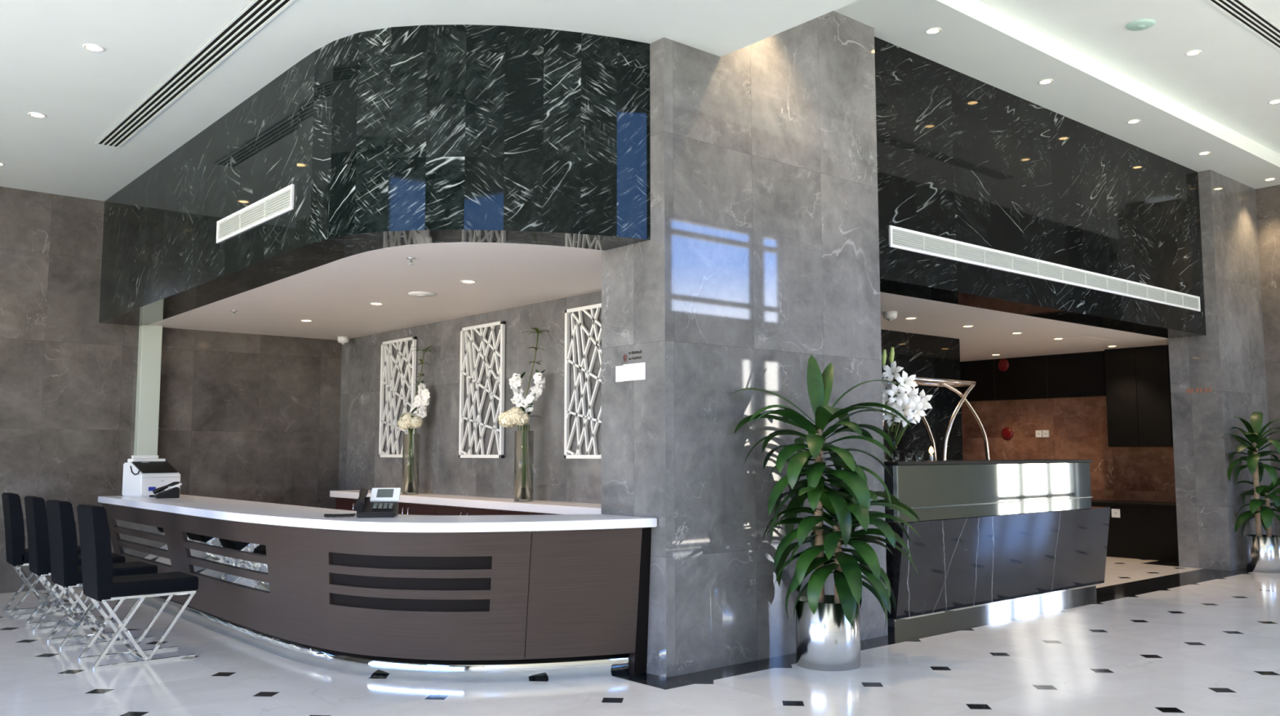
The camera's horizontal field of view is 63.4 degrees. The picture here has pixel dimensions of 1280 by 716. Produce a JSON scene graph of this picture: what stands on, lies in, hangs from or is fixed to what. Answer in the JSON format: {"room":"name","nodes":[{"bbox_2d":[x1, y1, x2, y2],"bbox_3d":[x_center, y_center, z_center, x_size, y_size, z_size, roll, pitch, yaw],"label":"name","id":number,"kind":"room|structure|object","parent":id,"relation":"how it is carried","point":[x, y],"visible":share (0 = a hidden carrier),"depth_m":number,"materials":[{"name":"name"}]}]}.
{"room":"lobby","nodes":[
{"label":"lobby","id":0,"kind":"room"},
{"bbox_2d":[0,186,342,593],"bbox_3d":[-7.733,-1.007,10.864,12.150,6.990,0.300,4,-7,-40],"label":"wall","id":1,"kind":"structure","parent":0,"point":[243,416],"depth_m":11.93,"materials":[{"name":"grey stone"}]},
{"bbox_2d":[133,324,162,455],"bbox_3d":[-5.757,1.109,12.064,0.220,2.985,0.150,4,-7,-40],"label":"column","id":2,"kind":"structure","parent":1,"relation":"attached to","point":[150,337],"depth_m":12.07,"materials":[{"name":"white paint"}]},
{"bbox_2d":[98,24,650,325],"bbox_3d":[-3.385,-1.371,9.279,7.812,1.445,1.562,-4,-7,39],"label":"bulkhead","id":3,"kind":"structure","parent":0,"point":[400,135],"depth_m":7.20,"materials":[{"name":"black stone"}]},
{"bbox_2d":[216,183,294,243],"bbox_3d":[-3.098,-1.136,8.278,0.018,0.190,1.640,4,-7,-40],"label":"air vent","id":4,"kind":"object","parent":3,"relation":"in","point":[281,202],"visible":1,"depth_m":8.21,"materials":[{"name":"white metal"}]},
{"bbox_2d":[148,241,603,340],"bbox_3d":[-2.627,-0.613,10.318,2.538,0.120,7.100,4,-7,-40],"label":"ceiling","id":5,"kind":"structure","parent":0,"point":[336,295],"depth_m":9.58,"materials":[{"name":"white paint"}]},
{"bbox_2d":[299,319,312,321],"bbox_3d":[-3.770,-0.422,11.708,0.144,0.008,0.144,4,-7,-40],"label":"recessed light","id":6,"kind":"object","parent":5,"relation":"in","point":[303,320],"visible":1,"depth_m":11.68,"materials":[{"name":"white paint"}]},
{"bbox_2d":[337,336,349,344],"bbox_3d":[-3.833,-0.222,13.390,0.150,0.100,0.150,4,-7,-40],"label":"ceiling sensor","id":7,"kind":"object","parent":5,"relation":"attached to","point":[343,340],"visible":1,"depth_m":13.34,"materials":[{"name":"white paint"}]},
{"bbox_2d":[368,302,383,305],"bbox_3d":[-2.642,-0.544,10.389,0.144,0.008,0.144,4,-7,-40],"label":"recessed light","id":8,"kind":"object","parent":5,"relation":"in","point":[374,304],"visible":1,"depth_m":10.40,"materials":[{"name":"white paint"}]},
{"bbox_2d":[406,257,415,265],"bbox_3d":[-1.756,-0.742,7.952,0.070,0.052,0.070,4,-7,-40],"label":"sprinkler","id":9,"kind":"object","parent":5,"relation":"attached to","point":[411,259],"visible":1,"depth_m":7.94,"materials":[{"name":"silver metal"}]},
{"bbox_2d":[408,291,435,297],"bbox_3d":[-2.048,-0.593,9.741,0.260,0.024,0.260,4,-7,-40],"label":"smoke detector","id":10,"kind":"object","parent":5,"relation":"attached to","point":[418,294],"visible":1,"depth_m":9.67,"materials":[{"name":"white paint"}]},
{"bbox_2d":[460,280,476,283],"bbox_3d":[-1.497,-0.667,9.051,0.144,0.008,0.144,4,-7,-40],"label":"recessed light","id":11,"kind":"object","parent":5,"relation":"in","point":[462,281],"visible":1,"depth_m":9.04,"materials":[{"name":"white paint"}]},
{"bbox_2d":[0,0,858,200],"bbox_3d":[-3.355,-2.573,8.732,4.680,0.890,9.430,4,-7,-40],"label":"ceiling","id":12,"kind":"structure","parent":0,"point":[46,68],"depth_m":7.37,"materials":[{"name":"white paint"}]},
{"bbox_2d":[27,111,47,117],"bbox_3d":[-5.209,-2.100,8.955,0.144,0.008,0.144,4,-7,-40],"label":"recessed light","id":13,"kind":"object","parent":12,"relation":"in","point":[35,114],"visible":1,"depth_m":8.94,"materials":[{"name":"white paint"}]},
{"bbox_2d":[82,43,105,52],"bbox_3d":[-3.938,-2.237,7.470,0.144,0.008,0.144,4,-7,-40],"label":"recessed light","id":14,"kind":"object","parent":12,"relation":"in","point":[93,47],"visible":1,"depth_m":7.46,"materials":[{"name":"white paint"}]},
{"bbox_2d":[95,0,294,147],"bbox_3d":[-3.116,-2.228,7.565,0.205,0.008,6.016,4,-7,-40],"label":"ceiling vent","id":15,"kind":"object","parent":12,"relation":"in","point":[257,14],"visible":1,"depth_m":7.82,"materials":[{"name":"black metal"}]},
{"bbox_2d":[337,290,601,503],"bbox_3d":[-1.202,0.338,11.474,1.265,4.400,7.060,4,-7,-40],"label":"wall","id":16,"kind":"structure","parent":0,"point":[442,471],"depth_m":11.11,"materials":[{"name":"grey stone"}]},
{"bbox_2d":[378,336,417,457],"bbox_3d":[-2.914,0.483,12.459,0.050,1.420,0.840,4,-7,-40],"label":"lattice panel","id":17,"kind":"object","parent":16,"relation":"attached to","point":[384,368],"visible":0.87,"depth_m":12.49,"materials":[{"name":"white paint"}]},
{"bbox_2d":[458,320,505,457],"bbox_3d":[-1.682,0.351,11.019,0.050,1.420,0.840,4,-7,-40],"label":"lattice panel","id":18,"kind":"object","parent":16,"relation":"attached to","point":[500,378],"visible":1,"depth_m":11.02,"materials":[{"name":"white paint"}]},
{"bbox_2d":[564,302,601,458],"bbox_3d":[-0.429,0.216,9.555,0.050,1.420,0.840,4,-7,-40],"label":"lattice panel","id":19,"kind":"object","parent":16,"relation":"attached to","point":[569,348],"visible":0.59,"depth_m":9.67,"materials":[{"name":"white paint"}]},
{"bbox_2d":[0,556,1279,715],"bbox_3d":[3.365,2.553,10.514,29.000,0.200,14.730,4,-7,-40],"label":"floor","id":20,"kind":"structure","parent":0,"point":[1156,637],"depth_m":6.95,"materials":[{"name":"white tile"}]},
{"bbox_2d":[1,492,84,617],"bbox_3d":[-5.631,1.844,9.843,0.744,1.124,0.450,4,-7,-38],"label":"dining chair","id":21,"kind":"object","parent":20,"relation":"on","point":[17,555],"visible":0.62,"depth_m":9.54,"materials":[{"name":"black leather"}]},
{"bbox_2d":[24,495,124,631],"bbox_3d":[-4.978,1.776,9.102,0.744,1.124,0.450,4,-7,-38],"label":"dining chair","id":22,"kind":"object","parent":20,"relation":"on","point":[38,545],"visible":0.68,"depth_m":8.82,"materials":[{"name":"black leather"}]},
{"bbox_2d":[45,499,157,648],"bbox_3d":[-4.348,1.707,8.351,0.744,1.124,0.450,4,-7,-41],"label":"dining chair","id":23,"kind":"object","parent":20,"relation":"on","point":[65,571],"visible":0.7,"depth_m":8.11,"materials":[{"name":"black leather"}]},
{"bbox_2d":[76,504,198,669],"bbox_3d":[-3.693,1.638,7.601,0.744,1.124,0.450,4,-7,-40],"label":"dining chair","id":24,"kind":"object","parent":20,"relation":"on","point":[99,584],"visible":1,"depth_m":7.42,"materials":[{"name":"black leather"}]},
{"bbox_2d":[97,494,657,682],"bbox_3d":[-2.961,1.759,8.557,6.765,1.050,1.601,-4,-7,38],"label":"reception desk","id":25,"kind":"object","parent":20,"relation":"on","point":[481,604],"visible":0.94,"depth_m":6.90,"materials":[{"name":"brown laminate"}]},
{"bbox_2d":[122,455,180,497],"bbox_3d":[-5.087,1.225,10.781,0.404,0.420,0.434,-4,-7,38],"label":"printer","id":26,"kind":"object","parent":25,"relation":"on","point":[142,474],"visible":0.95,"depth_m":10.67,"materials":[{"name":"white plastic"}]},
{"bbox_2d":[132,461,177,473],"bbox_3d":[-5.036,1.134,10.758,0.244,0.117,0.370,-4,-7,38],"label":"tray","id":27,"kind":"object","parent":26,"relation":"on","point":[138,467],"depth_m":10.72,"materials":[{"name":"black plastic"}]},
{"bbox_2d":[148,481,182,498],"bbox_3d":[-4.753,1.319,10.369,0.269,0.158,0.392,3,-6,-30],"label":"desk phone","id":28,"kind":"object","parent":25,"relation":"on","point":[174,491],"visible":1,"depth_m":10.25,"materials":[{"name":"black plastic"}]},
{"bbox_2d":[324,488,400,517],"bbox_3d":[-1.937,1.012,7.242,0.487,0.196,0.334,1,-5,-7],"label":"desk phone","id":29,"kind":"object","parent":25,"relation":"on","point":[382,502],"visible":1,"depth_m":7.22,"materials":[{"name":"black plastic"}]},
{"bbox_2d":[97,494,657,532],"bbox_3d":[-2.962,1.266,8.602,6.765,0.060,1.601,-4,-7,38],"label":"countertop","id":30,"kind":"structure","parent":25,"relation":"on","point":[245,511],"depth_m":7.11,"materials":[{"name":"white stone"}]},
{"bbox_2d":[329,489,600,533],"bbox_3d":[-1.598,1.937,10.444,0.484,1.030,6.225,4,-7,-40],"label":"counter","id":31,"kind":"object","parent":20,"relation":"on","point":[421,504],"depth_m":10.36,"materials":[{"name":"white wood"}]},
{"bbox_2d":[401,434,419,494],"bbox_3d":[-2.571,1.191,11.623,0.184,0.670,0.184,4,-7,-40],"label":"glass vase","id":32,"kind":"object","parent":31,"relation":"on","point":[407,486],"visible":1,"depth_m":11.56,"materials":[{"name":"glass"}]},
{"bbox_2d":[397,345,433,482],"bbox_3d":[-2.521,0.627,11.652,0.395,1.540,0.310,1,-5,-8],"label":"flower arrangement","id":33,"kind":"object","parent":32,"relation":"in","point":[413,419],"visible":1,"depth_m":11.63,"materials":[{"name":"beige plant"}]},
{"bbox_2d":[329,489,600,514],"bbox_3d":[-1.599,1.462,10.487,0.484,0.075,6.225,4,-7,-40],"label":"countertop","id":34,"kind":"structure","parent":31,"relation":"on","point":[480,502],"depth_m":10.01,"materials":[{"name":"white stone"}]},
{"bbox_2d":[514,431,533,502],"bbox_3d":[-1.112,1.034,9.917,0.184,0.670,0.184,4,-7,-40],"label":"glass vase","id":35,"kind":"object","parent":31,"relation":"on","point":[520,493],"visible":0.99,"depth_m":9.86,"materials":[{"name":"glass"}]},
{"bbox_2d":[497,327,548,487],"bbox_3d":[-1.115,0.468,9.973,0.483,1.549,0.339,0,-5,0],"label":"flower arrangement","id":36,"kind":"object","parent":35,"relation":"in","point":[519,415],"visible":1,"depth_m":9.92,"materials":[{"name":"beige plant"}]},
{"bbox_2d":[733,354,920,671],"bbox_3d":[1.424,1.055,7.328,1.249,2.216,1.037,4,-7,-40],"label":"plant","id":37,"kind":"object","parent":20,"relation":"on","point":[828,627],"visible":1,"depth_m":7.22,"materials":[{"name":"green plant"}]},
{"bbox_2d":[882,377,990,460],"bbox_3d":[3.226,1.374,11.170,1.800,2.268,0.600,4,-7,-40],"label":"luggage trolley","id":38,"kind":"object","parent":20,"relation":"on","point":[949,384],"visible":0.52,"depth_m":11.18,"materials":[{"name":"silver metal"}]},
{"bbox_2d":[884,459,1110,631],"bbox_3d":[3.348,1.691,9.929,3.720,1.412,0.615,4,-7,-40],"label":"reception desk","id":39,"kind":"object","parent":20,"relation":"on","point":[997,535],"depth_m":9.47,"materials":[{"name":"grey stone"}]},
{"bbox_2d":[883,431,897,461],"bbox_3d":[2.193,0.777,9.088,0.130,0.260,0.130,4,-7,-40],"label":"vase","id":40,"kind":"object","parent":39,"relation":"on","point":[893,433],"visible":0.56,"depth_m":9.05,"materials":[{"name":"clear glass"}]},
{"bbox_2d":[881,346,933,457],"bbox_3d":[2.275,0.390,9.108,0.449,0.978,0.465,4,-7,-40],"label":"lilies","id":41,"kind":"object","parent":40,"relation":"in","point":[914,409],"visible":0.84,"depth_m":9.03,"materials":[{"name":"white plant"}]},
{"bbox_2d":[891,449,899,462],"bbox_3d":[2.184,0.834,8.838,0.068,0.100,0.068,4,-7,-40],"label":"glass tumbler","id":42,"kind":"object","parent":39,"relation":"on","point":[897,451],"visible":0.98,"depth_m":8.82,"materials":[{"name":"clear glass"}]},
{"bbox_2d":[904,453,912,461],"bbox_3d":[2.311,0.853,8.904,0.068,0.075,0.068,4,-7,-40],"label":"glass tumbler","id":43,"kind":"object","parent":39,"relation":"on","point":[907,455],"visible":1,"depth_m":8.88,"materials":[{"name":"clear glass"}]},
{"bbox_2d":[915,450,923,461],"bbox_3d":[2.422,0.851,8.974,0.068,0.090,0.068,4,-7,-40],"label":"glass tumbler","id":44,"kind":"object","parent":39,"relation":"on","point":[917,452],"visible":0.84,"depth_m":8.95,"materials":[{"name":"clear glass"}]},
{"bbox_2d":[928,446,933,461],"bbox_3d":[2.620,0.859,9.313,0.044,0.135,0.044,4,-7,-40],"label":"tea light","id":45,"kind":"object","parent":39,"relation":"on","point":[931,450],"visible":1,"depth_m":9.30,"materials":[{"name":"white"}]},
{"bbox_2d":[1091,499,1178,561],"bbox_3d":[6.353,2.518,15.587,0.599,0.775,4.020,4,-7,-40],"label":"base cabinet","id":46,"kind":"object","parent":20,"relation":"on","point":[1144,530],"visible":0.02,"depth_m":14.42,"materials":[{"name":"black laminate"}]},
{"bbox_2d":[1111,508,1119,517],"bbox_3d":[6.757,2.205,14.709,0.014,0.120,0.120,4,-7,-40],"label":"wall socket","id":47,"kind":"object","parent":46,"relation":"attached to","point":[1115,513],"visible":1,"depth_m":14.71,"materials":[{"name":"white paint"}]},
{"bbox_2d":[1091,499,1176,506],"bbox_3d":[6.352,2.149,15.621,0.599,0.034,4.020,4,-7,-40],"label":"countertop","id":48,"kind":"structure","parent":46,"relation":"on","point":[1093,501],"depth_m":14.64,"materials":[{"name":"black stone"}]},
{"bbox_2d":[1221,411,1279,573],"bbox_3d":[7.881,1.657,12.925,1.196,2.005,0.798,4,-7,-40],"label":"plant","id":49,"kind":"object","parent":20,"relation":"on","point":[1262,551],"visible":1,"depth_m":12.93,"materials":[{"name":"green plant"}]},
{"bbox_2d":[600,10,888,677],"bbox_3d":[0.870,-0.389,8.193,2.435,5.250,0.703,4,-7,-40],"label":"column","id":50,"kind":"structure","parent":0,"point":[761,256],"depth_m":7.58,"materials":[{"name":"grey stone"}]},
{"bbox_2d":[615,362,645,382],"bbox_3d":[-0.069,0.102,7.366,0.004,0.121,0.325,4,-7,-40],"label":"paper sign","id":51,"kind":"object","parent":50,"relation":"attached to","point":[633,371],"visible":1,"depth_m":7.36,"materials":[{"name":"white paper"}]},
{"bbox_2d":[622,350,641,361],"bbox_3d":[-0.054,-0.014,7.360,0.003,0.068,0.201,4,-7,-40],"label":"wall sign","id":52,"kind":"object","parent":50,"relation":"attached to","point":[624,357],"depth_m":7.36,"materials":[{"name":"grey"}]},
{"bbox_2d":[880,328,963,461],"bbox_3d":[2.296,0.991,12.098,4.940,3.200,0.200,4,-7,-40],"label":"wall","id":53,"kind":"structure","parent":0,"point":[926,356],"depth_m":13.24,"materials":[{"name":"black stone"}]},
{"bbox_2d":[880,292,1168,361],"bbox_3d":[3.436,-0.367,13.390,8.190,0.165,4.110,4,-7,-40],"label":"ceiling","id":54,"kind":"structure","parent":0,"point":[991,332],"depth_m":12.93,"materials":[{"name":"white paint"}]},
{"bbox_2d":[882,311,897,320],"bbox_3d":[2.669,-0.443,11.058,0.150,0.100,0.150,4,-7,-40],"label":"ceiling sensor","id":55,"kind":"object","parent":54,"relation":"attached to","point":[889,315],"visible":1,"depth_m":11.00,"materials":[{"name":"white paint"}]},
{"bbox_2d":[904,317,917,319],"bbox_3d":[3.030,-0.444,11.592,0.144,0.008,0.144,4,-7,-40],"label":"recessed light","id":56,"kind":"object","parent":54,"relation":"in","point":[904,317],"visible":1,"depth_m":11.57,"materials":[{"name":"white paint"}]},
{"bbox_2d":[1067,336,1110,342],"bbox_3d":[5.968,-0.250,13.771,0.650,0.006,0.260,4,-7,-40],"label":"ceiling panel","id":57,"kind":"object","parent":54,"relation":"attached to","point":[1083,338],"visible":1,"depth_m":13.75,"materials":[{"name":"white paint"}]},
{"bbox_2d":[874,36,1206,337],"bbox_3d":[4.481,-1.550,11.374,7.038,2.154,0.465,4,-7,-40],"label":"bulkhead","id":58,"kind":"structure","parent":0,"point":[961,157],"depth_m":10.62,"materials":[{"name":"black stone"}]},
{"bbox_2d":[888,225,1200,311],"bbox_3d":[4.677,-0.877,11.161,6.560,0.190,0.018,4,-7,-40],"label":"air vent","id":59,"kind":"object","parent":58,"relation":"in","point":[902,238],"visible":1,"depth_m":10.57,"materials":[{"name":"white metal"}]},
{"bbox_2d":[834,0,1279,188],"bbox_3d":[7.731,-3.342,13.849,18.719,1.850,1.300,4,-7,-40],"label":"ceiling","id":60,"kind":"structure","parent":0,"point":[976,40],"depth_m":10.26,"materials":[{"name":"white paint"}]},
{"bbox_2d":[924,26,941,34],"bbox_3d":[2.545,-2.842,8.996,0.144,0.008,0.144,4,-7,-40],"label":"recessed light","id":61,"kind":"object","parent":60,"relation":"in","point":[933,30],"visible":1,"depth_m":8.99,"materials":[{"name":"white paint"}]},
{"bbox_2d":[1037,78,1053,84],"bbox_3d":[4.009,-2.732,10.239,0.144,0.008,0.144,4,-7,-40],"label":"recessed light","id":62,"kind":"object","parent":60,"relation":"in","point":[1043,81],"visible":1,"depth_m":10.22,"materials":[{"name":"white paint"}]},
{"bbox_2d":[1126,119,1141,123],"bbox_3d":[5.471,-2.622,11.479,0.144,0.008,0.144,4,-7,-40],"label":"recessed light","id":63,"kind":"object","parent":60,"relation":"in","point":[1133,121],"visible":1,"depth_m":11.47,"materials":[{"name":"white paint"}]},
{"bbox_2d":[1197,151,1210,155],"bbox_3d":[6.925,-2.512,12.713,0.144,0.008,0.144,4,-7,-40],"label":"recessed light","id":64,"kind":"object","parent":60,"relation":"in","point":[1206,152],"visible":1,"depth_m":12.70,"materials":[{"name":"white paint"}]},
{"bbox_2d":[1263,177,1275,181],"bbox_3d":[8.477,-2.404,13.939,0.144,0.008,0.144,4,-7,-40],"label":"recessed light","id":65,"kind":"object","parent":60,"relation":"in","point":[1268,179],"visible":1,"depth_m":13.93,"materials":[{"name":"white paint"}]},
{"bbox_2d":[961,395,1176,502],"bbox_3d":[6.639,1.339,16.013,0.250,3.200,4.150,4,-7,-40],"label":"wall","id":66,"kind":"structure","parent":0,"point":[1077,427],"depth_m":15.82,"materials":[{"name":"brown stone"}]},
{"bbox_2d":[1001,427,1013,439],"bbox_3d":[5.904,1.219,16.669,0.034,0.200,0.200,4,-7,-40],"label":"bell","id":67,"kind":"object","parent":66,"relation":"attached to","point":[1006,433],"visible":1,"depth_m":16.65,"materials":[{"name":"red metal"}]},
{"bbox_2d":[960,351,1106,401],"bbox_3d":[6.079,0.323,16.452,0.149,0.664,2.694,4,-7,-40],"label":"upper cabinet","id":68,"kind":"object","parent":66,"relation":"attached to","point":[1076,375],"visible":0.8,"depth_m":16.18,"materials":[{"name":"black laminate"}]},
{"bbox_2d":[997,358,1008,371],"bbox_3d":[5.827,0.111,16.625,0.034,0.200,0.200,4,-7,-40],"label":"bell","id":69,"kind":"object","parent":68,"relation":"attached to","point":[1003,364],"visible":1,"depth_m":16.61,"materials":[{"name":"red metal"}]},
{"bbox_2d":[1035,430,1042,437],"bbox_3d":[6.262,1.192,16.265,0.014,0.110,0.104,4,-7,-40],"label":"wall socket","id":70,"kind":"object","parent":66,"relation":"attached to","point":[1038,433],"visible":1,"depth_m":16.26,"materials":[{"name":"white paint"}]},
{"bbox_2d":[1042,430,1048,437],"bbox_3d":[6.336,1.184,16.178,0.014,0.110,0.104,4,-7,-40],"label":"wall socket","id":71,"kind":"object","parent":66,"relation":"attached to","point":[1045,433],"visible":1,"depth_m":16.17,"materials":[{"name":"white paint"}]},
{"bbox_2d":[1104,344,1173,446],"bbox_3d":[7.236,0.564,14.913,0.349,1.424,0.900,4,-7,-40],"label":"upper cabinet","id":72,"kind":"object","parent":66,"relation":"attached to","point":[1138,382],"visible":0.91,"depth_m":14.78,"materials":[{"name":"black laminate"}]},
{"bbox_2d":[978,0,1279,153],"bbox_3d":[8.899,-3.557,12.493,18.719,1.670,2.300,4,-7,-40],"label":"ceiling","id":73,"kind":"structure","parent":0,"point":[1234,77],"depth_m":9.87,"materials":[{"name":"white paint"}]},
{"bbox_2d":[1125,18,1155,31],"bbox_3d":[4.501,-2.987,9.311,0.240,0.024,0.240,4,-7,-40],"label":"ceiling light","id":74,"kind":"object","parent":73,"relation":"attached to","point":[1144,24],"visible":1,"depth_m":9.28,"materials":[{"name":"green"}]},
{"bbox_2d":[1184,49,1201,55],"bbox_3d":[5.327,-2.938,9.974,0.144,0.008,0.144,4,-7,-40],"label":"recessed light","id":75,"kind":"object","parent":73,"relation":"in","point":[1193,52],"visible":1,"depth_m":9.97,"materials":[{"name":"white paint"}]},
{"bbox_2d":[1205,0,1279,50],"bbox_3d":[6.075,-2.959,9.745,4.916,0.008,0.200,4,-7,-40],"label":"ceiling vent","id":76,"kind":"object","parent":73,"relation":"in","point":[1241,11],"visible":1,"depth_m":9.20,"materials":[{"name":"white metal"}]},
{"bbox_2d":[1267,99,1279,103],"bbox_3d":[6.979,-2.814,11.376,0.144,0.008,0.144,4,-7,-40],"label":"recessed light","id":77,"kind":"object","parent":73,"relation":"in","point":[1274,101],"visible":1,"depth_m":11.37,"materials":[{"name":"white paint"}]},
{"bbox_2d":[1168,169,1275,570],"bbox_3d":[7.858,0.152,14.016,1.710,5.200,0.625,4,-7,-40],"label":"pillar","id":78,"kind":"structure","parent":0,"point":[1229,360],"depth_m":13.46,"materials":[{"name":"grey stone"}]},
{"bbox_2d":[1186,387,1211,393],"bbox_3d":[7.232,0.419,13.402,0.004,0.060,0.305,4,-7,-40],"label":"wall sign","id":79,"kind":"object","parent":78,"relation":"attached to","point":[1197,389],"visible":1,"depth_m":13.41,"materials":[{"name":"orange metal"}]},
{"bbox_2d":[1255,184,1279,535],"bbox_3d":[9.218,0.121,13.698,0.255,5.200,1.625,4,-7,-40],"label":"wall","id":80,"kind":"structure","parent":0,"point":[1268,198],"depth_m":14.23,"materials":[{"name":"grey stone"}]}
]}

